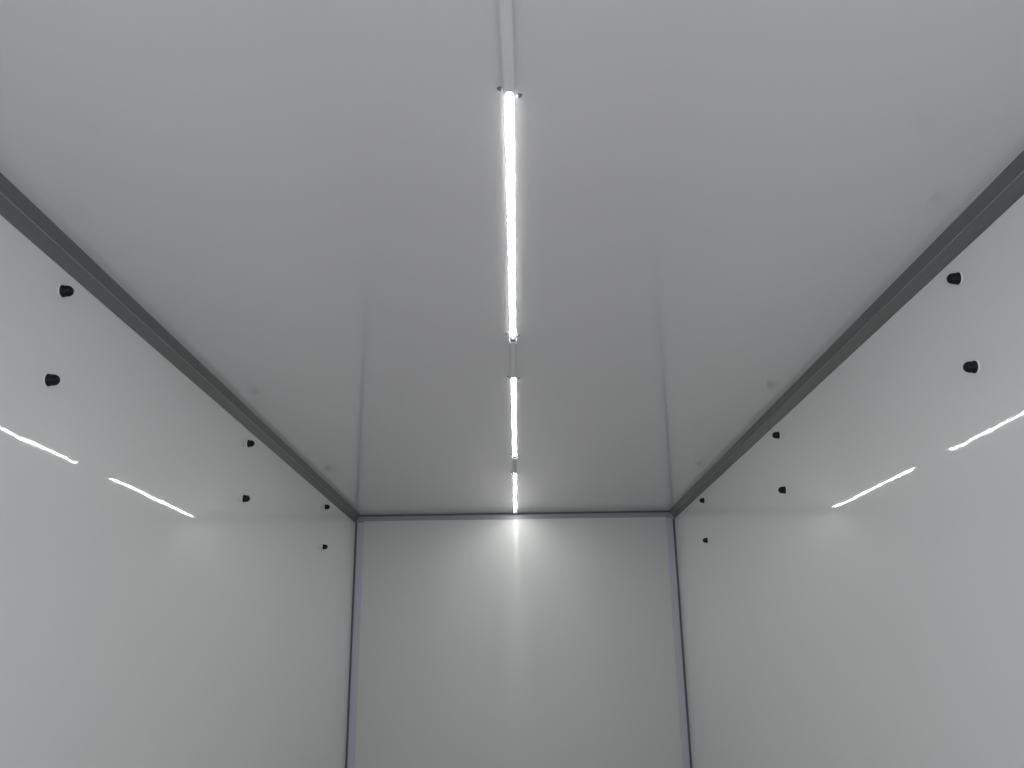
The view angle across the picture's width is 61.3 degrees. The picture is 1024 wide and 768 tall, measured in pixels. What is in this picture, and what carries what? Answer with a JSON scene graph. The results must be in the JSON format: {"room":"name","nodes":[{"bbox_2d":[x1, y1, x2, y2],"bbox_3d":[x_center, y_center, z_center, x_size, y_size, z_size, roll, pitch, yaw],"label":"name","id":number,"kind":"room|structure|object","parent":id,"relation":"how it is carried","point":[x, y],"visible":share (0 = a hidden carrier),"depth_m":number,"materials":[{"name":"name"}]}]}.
{"room":"cargo trailer interior","nodes":[
{"label":"cargo trailer interior","id":0,"kind":"room"},
{"bbox_2d":[0,215,354,767],"bbox_3d":[-1.121,0.900,2.239,0.060,2.300,7.300,-1,-18,0],"label":"wall","id":1,"kind":"structure","parent":0,"point":[152,615],"depth_m":2.56,"materials":[{"name":"white paint"}]},
{"bbox_2d":[43,373,59,386],"bbox_3d":[-1.090,-0.010,2.053,0.030,0.035,0.035,-1,-18,0],"label":"peg","id":2,"kind":"object","parent":1,"relation":"attached to","point":[49,380],"visible":1,"depth_m":2.04,"materials":[{"name":"black plastic"}]},
{"bbox_2d":[43,373,49,386],"bbox_3d":[-1.103,-0.009,2.053,0.003,0.035,0.035,-1,-18,0],"label":"washer","id":3,"kind":"object","parent":2,"relation":"in","point":[46,379],"depth_m":2.04,"materials":[{"name":"black plastic"}]},
{"bbox_2d":[58,284,73,297],"bbox_3d":[-1.093,-0.228,2.124,0.030,0.035,0.035,-1,-18,0],"label":"peg","id":4,"kind":"object","parent":1,"relation":"attached to","point":[63,291],"visible":1,"depth_m":2.11,"materials":[{"name":"black plastic"}]},
{"bbox_2d":[0,172,360,522],"bbox_3d":[-1.089,-0.177,2.556,0.034,0.057,7.240,-1,-18,0],"label":"trim","id":5,"kind":"structure","parent":1,"relation":"attached to","point":[16,208],"depth_m":2.50,"materials":[{"name":"grey metal"}]},
{"bbox_2d":[241,494,249,502],"bbox_3d":[-1.080,0.466,3.514,0.030,0.035,0.035,-1,-18,0],"label":"peg","id":6,"kind":"object","parent":1,"relation":"attached to","point":[245,498],"visible":1,"depth_m":3.50,"materials":[{"name":"black plastic"}]},
{"bbox_2d":[246,439,254,447],"bbox_3d":[-1.083,0.247,3.585,0.030,0.035,0.035,-1,-18,0],"label":"peg","id":7,"kind":"object","parent":1,"relation":"attached to","point":[249,443],"visible":1,"depth_m":3.58,"materials":[{"name":"black plastic"}]},
{"bbox_2d":[0,0,1023,514],"bbox_3d":[-0.003,-0.239,2.601,2.327,0.060,7.300,-1,-18,0],"label":"ceiling","id":8,"kind":"structure","parent":0,"point":[309,197],"depth_m":1.93,"materials":[{"name":"white paint"}]},
{"bbox_2d":[498,0,514,90],"bbox_3d":[-0.036,-0.931,0.354,0.022,0.010,2.559,-1,-18,1],"label":"cable cover","id":9,"kind":"object","parent":8,"relation":"attached to","point":[505,6],"visible":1,"depth_m":1.45,"materials":[{"name":"white plastic"}]},
{"bbox_2d":[497,86,521,343],"bbox_3d":[-0.001,-0.336,2.190,0.048,0.010,1.304,-1,-18,0],"label":"recessed light","id":10,"kind":"object","parent":8,"relation":"in","point":[509,95],"visible":1,"depth_m":1.95,"materials":[{"name":"white plastic"}]},
{"bbox_2d":[506,92,514,336],"bbox_3d":[-0.001,-0.342,2.182,0.014,0.002,1.252,-1,-18,0],"label":"diffuser","id":11,"kind":"object","parent":10,"relation":"attached to","point":[509,95],"depth_m":1.95,"materials":[{"name":"white plastic"}]},
{"bbox_2d":[510,344,515,377],"bbox_3d":[0.004,-0.080,2.982,0.017,0.008,0.356,-1,-18,0],"label":"cable cover","id":12,"kind":"object","parent":8,"relation":"attached to","point":[513,346],"visible":1,"depth_m":2.97,"materials":[{"name":"white plastic"}]},
{"bbox_2d":[507,376,519,458],"bbox_3d":[0.009,0.176,3.770,0.048,0.010,1.304,-1,-18,0],"label":"recessed light","id":13,"kind":"object","parent":8,"relation":"in","point":[512,379],"visible":1,"depth_m":3.63,"materials":[{"name":"white plastic"}]},
{"bbox_2d":[512,378,515,455],"bbox_3d":[0.009,0.170,3.761,0.014,0.002,1.252,-1,-18,0],"label":"diffuser","id":14,"kind":"object","parent":13,"relation":"attached to","point":[513,379],"depth_m":3.62,"materials":[{"name":"white plastic"}]},
{"bbox_2d":[513,459,515,473],"bbox_3d":[0.015,0.432,4.561,0.017,0.008,0.356,-1,-18,0],"label":"cable cover","id":15,"kind":"object","parent":8,"relation":"attached to","point":[514,460],"visible":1,"depth_m":4.56,"materials":[{"name":"grey plastic"}]},
{"bbox_2d":[511,472,518,512],"bbox_3d":[0.020,0.689,5.349,0.048,0.010,1.304,-1,-18,0],"label":"recessed light","id":16,"kind":"object","parent":8,"relation":"in","point":[515,502],"visible":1,"depth_m":5.37,"materials":[{"name":"white plastic"}]},
{"bbox_2d":[514,474,516,510],"bbox_3d":[0.020,0.682,5.341,0.014,0.002,1.252,-1,-18,0],"label":"diffuser","id":17,"kind":"object","parent":16,"relation":"attached to","point":[515,503],"depth_m":5.34,"materials":[{"name":"white plastic"}]},
{"bbox_2d":[355,513,682,767],"bbox_3d":[0.035,2.000,5.680,2.207,2.300,0.060,-1,-18,0],"label":"wall","id":18,"kind":"structure","parent":0,"point":[490,643],"depth_m":5.74,"materials":[{"name":"white paint"}]},
{"bbox_2d":[345,521,363,767],"bbox_3d":[-1.039,2.025,5.641,0.058,2.256,0.012,-1,-18,0],"label":"trim","id":19,"kind":"structure","parent":18,"relation":"attached to","point":[359,526],"depth_m":5.73,"materials":[{"name":"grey metal"}]},
{"bbox_2d":[358,511,671,520],"bbox_3d":[0.020,0.916,5.996,2.171,0.043,0.008,-1,-18,0],"label":"trim","id":20,"kind":"structure","parent":18,"relation":"attached to","point":[605,514],"depth_m":5.99,"materials":[{"name":"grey metal"}]},
{"bbox_2d":[666,517,691,767],"bbox_3d":[1.109,1.994,5.637,0.058,2.256,0.012,-1,-18,0],"label":"trim","id":21,"kind":"structure","parent":18,"relation":"attached to","point":[670,522],"depth_m":5.72,"materials":[{"name":"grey metal"}]},
{"bbox_2d":[675,195,1023,767],"bbox_3d":[1.146,0.866,2.235,0.060,2.300,7.300,-1,-18,0],"label":"wall","id":22,"kind":"structure","parent":0,"point":[869,612],"depth_m":2.56,"materials":[{"name":"white paint"}]},
{"bbox_2d":[772,431,780,438],"bbox_3d":[1.094,0.212,3.582,0.030,0.035,0.035,-1,-18,0],"label":"peg","id":23,"kind":"object","parent":22,"relation":"attached to","point":[777,435],"visible":1,"depth_m":3.57,"materials":[{"name":"black plastic"}]},
{"bbox_2d":[778,486,786,493],"bbox_3d":[1.097,0.431,3.511,0.030,0.035,0.035,-1,-18,0],"label":"peg","id":24,"kind":"object","parent":22,"relation":"attached to","point":[783,489],"visible":1,"depth_m":3.50,"materials":[{"name":"black plastic"}]},
{"bbox_2d":[669,150,1023,518],"bbox_3d":[1.084,-0.209,2.552,0.034,0.057,7.240,-1,-18,0],"label":"trim","id":25,"kind":"structure","parent":22,"relation":"attached to","point":[1007,188],"depth_m":2.46,"materials":[{"name":"grey metal"}]},
{"bbox_2d":[947,271,962,285],"bbox_3d":[1.084,-0.259,2.124,0.030,0.035,0.035,-1,-18,0],"label":"peg","id":26,"kind":"object","parent":22,"relation":"attached to","point":[956,278],"visible":1,"depth_m":2.11,"materials":[{"name":"black plastic"}]},
{"bbox_2d":[963,360,979,373],"bbox_3d":[1.087,-0.040,2.053,0.030,0.035,0.035,-1,-18,0],"label":"peg","id":27,"kind":"object","parent":22,"relation":"attached to","point":[973,366],"visible":1,"depth_m":2.04,"materials":[{"name":"black plastic"}]},
{"bbox_2d":[973,360,979,373],"bbox_3d":[1.101,-0.041,2.053,0.003,0.035,0.035,-1,-18,0],"label":"washer","id":28,"kind":"object","parent":27,"relation":"in","point":[976,366],"depth_m":2.04,"materials":[{"name":"black plastic"}]}
]}

